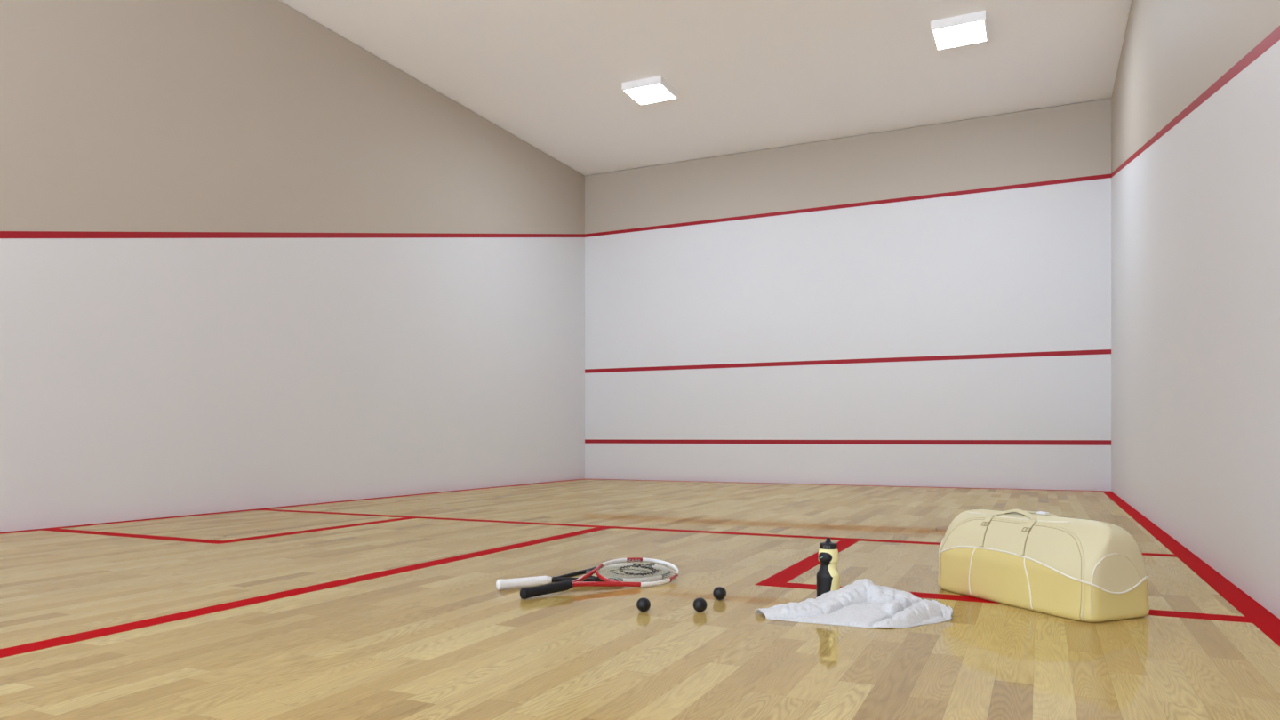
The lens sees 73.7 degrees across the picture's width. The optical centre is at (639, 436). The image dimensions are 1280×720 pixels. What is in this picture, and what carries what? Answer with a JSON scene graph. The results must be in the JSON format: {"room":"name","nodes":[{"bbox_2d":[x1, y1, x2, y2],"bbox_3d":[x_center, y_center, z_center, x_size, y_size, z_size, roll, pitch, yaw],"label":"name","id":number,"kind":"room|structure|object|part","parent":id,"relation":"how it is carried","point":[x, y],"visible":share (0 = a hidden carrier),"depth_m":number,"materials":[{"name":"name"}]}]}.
{"room":"squash court","nodes":[
{"label":"squash court","id":0,"kind":"room"},
{"bbox_2d":[0,0,584,532],"bbox_3d":[-3.609,-1.517,5.947,0.201,4.190,13.000,0,0,25],"label":"wall","id":1,"kind":"structure","parent":0,"point":[250,259],"depth_m":6.86,"materials":[{"name":"white paint"}]},
{"bbox_2d":[0,479,1279,719],"bbox_3d":[-0.588,0.638,4.641,6.780,0.121,13.200,0,0,25],"label":"floor","id":2,"kind":"structure","parent":0,"point":[384,608],"depth_m":2.64,"materials":[{"name":"brown wood"}]},
{"bbox_2d":[496,562,671,590],"bbox_3d":[-0.224,0.558,3.444,0.747,0.040,0.278,0,0,-19],"label":"racket","id":3,"kind":"object","parent":2,"relation":"on","point":[529,581],"visible":0.71,"depth_m":3.35,"materials":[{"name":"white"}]},
{"bbox_3d":[-0.271,0.553,3.434,0.024,0.027,0.303,0,0,38],"label":"throat arm","id":4,"kind":"part","parent":3,"relation":"part of"},
{"bbox_3d":[-0.218,0.562,3.343,0.303,0.027,0.024,0,0,-9],"label":"throat arm","id":5,"kind":"part","parent":3,"relation":"part of"},
{"bbox_3d":[-0.007,0.558,3.528,0.284,0.018,0.274,0,4,-30],"label":"head frame","id":6,"kind":"part","parent":3,"relation":"part of","materials":[{"name":"plastic"}]},
{"bbox_2d":[520,557,679,599],"bbox_3d":[-0.145,0.540,3.290,0.758,0.076,0.270,0,0,-43],"label":"racket","id":7,"kind":"object","parent":2,"relation":"on","point":[525,593],"visible":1,"depth_m":3.30,"materials":[{"name":"black"}]},
{"bbox_3d":[-0.208,0.535,3.301,0.025,0.051,0.293,0,0,25],"label":"throat arm","id":8,"kind":"part","parent":7,"relation":"part of"},
{"bbox_3d":[-0.137,0.559,3.227,0.294,0.034,0.025,0,0,-22],"label":"throat arm","id":9,"kind":"part","parent":7,"relation":"part of"},
{"bbox_3d":[0.026,0.538,3.451,0.288,0.018,0.276,-3,14,-43],"label":"head frame","id":10,"kind":"part","parent":7,"relation":"part of","materials":[{"name":"white plastic"}]},
{"bbox_2d":[636,597,650,611],"bbox_3d":[0.012,0.555,2.823,0.047,0.047,0.047,0,0,-39],"label":"ball","id":11,"kind":"object","parent":2,"relation":"on","point":[643,604],"visible":1,"depth_m":2.81,"materials":[{"name":"black rubber"}]},
{"bbox_2d":[692,597,707,612],"bbox_3d":[0.198,0.555,2.820,0.047,0.047,0.047,0,0,-40],"label":"ball","id":12,"kind":"object","parent":2,"relation":"on","point":[700,604],"visible":1,"depth_m":2.80,"materials":[{"name":"black rubber"}]},
{"bbox_2d":[712,586,726,599],"bbox_3d":[0.283,0.555,3.028,0.047,0.047,0.047,0,0,-43],"label":"ball","id":13,"kind":"object","parent":2,"relation":"on","point":[719,593],"visible":1,"depth_m":3.01,"materials":[{"name":"black rubber"}]},
{"bbox_2d":[816,537,839,597],"bbox_3d":[0.654,0.464,2.965,0.080,0.229,0.081,0,0,0],"label":"bottle","id":14,"kind":"object","parent":2,"relation":"on","point":[828,578],"visible":0.79,"depth_m":2.94,"materials":[{"name":"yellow plastic"}]},
{"bbox_2d":[754,578,953,628],"bbox_3d":[0.710,0.528,2.726,0.597,0.100,0.335,0,0,-20],"label":"towel","id":15,"kind":"object","parent":2,"relation":"on","point":[862,603],"visible":1,"depth_m":2.72,"materials":[{"name":"white fabric"}]},
{"bbox_2d":[937,508,1149,622],"bbox_3d":[1.386,0.418,2.997,0.309,0.321,0.687,0,0,-23],"label":"sports bag","id":16,"kind":"object","parent":2,"relation":"on","point":[1072,568],"visible":1,"depth_m":2.81,"materials":[{"name":"beige fabric"}]},
{"bbox_3d":[1.337,0.274,3.046,0.035,0.033,0.197,0,0,-23],"label":"handle","id":17,"kind":"part","parent":16,"relation":"part of","materials":[{"name":"beige fabric"}]},
{"bbox_3d":[1.402,0.277,3.037,0.030,0.024,0.351,0,0,-23],"label":"handle","id":18,"kind":"part","parent":16,"relation":"part of","materials":[{"name":"beige leather"}]},
{"bbox_2d":[279,0,1131,175],"bbox_3d":[-0.588,-3.687,4.641,6.780,0.150,13.200,0,0,25],"label":"ceiling","id":19,"kind":"structure","parent":0,"point":[748,76],"depth_m":8.28,"materials":[{"name":"paint"}]},
{"bbox_2d":[621,75,678,104],"bbox_3d":[0.104,-3.574,8.817,0.440,0.075,0.440,0,0,25],"label":"ceiling light","id":20,"kind":"object","parent":19,"relation":"attached to","point":[655,89],"visible":1,"depth_m":8.73,"materials":[{"name":"white plastic"}]},
{"bbox_2d":[624,83,675,103],"bbox_3d":[0.104,-3.540,8.817,0.401,0.005,0.401,0,0,25],"label":"diffuser","id":21,"kind":"object","parent":20,"relation":"attached to","point":[642,93],"depth_m":8.78,"materials":[{"name":"white plastic"}]},
{"bbox_2d":[930,10,988,50],"bbox_3d":[2.821,-3.574,7.522,0.445,0.075,0.445,0,0,25],"label":"ceiling light","id":22,"kind":"object","parent":19,"relation":"attached to","point":[970,28],"visible":1,"depth_m":7.43,"materials":[{"name":"white plastic"}]},
{"bbox_2d":[933,20,986,48],"bbox_3d":[2.821,-3.540,7.522,0.406,0.005,0.406,0,0,25],"label":"diffuser","id":23,"kind":"object","parent":22,"relation":"attached to","point":[956,33],"depth_m":7.48,"materials":[{"name":"white plastic"}]},
{"bbox_2d":[584,98,1111,491],"bbox_3d":[2.170,-1.517,10.527,6.780,4.190,0.201,0,0,25],"label":"wall","id":24,"kind":"structure","parent":0,"point":[926,306],"depth_m":10.19,"materials":[{"name":"white paint"}]},
{"bbox_2d":[1111,0,1279,618],"bbox_3d":[2.348,-1.517,3.155,0.201,4.190,13.000,0,0,25],"label":"wall","id":25,"kind":"structure","parent":0,"point":[1196,97],"depth_m":4.00,"materials":[{"name":"white paint"}]}
]}

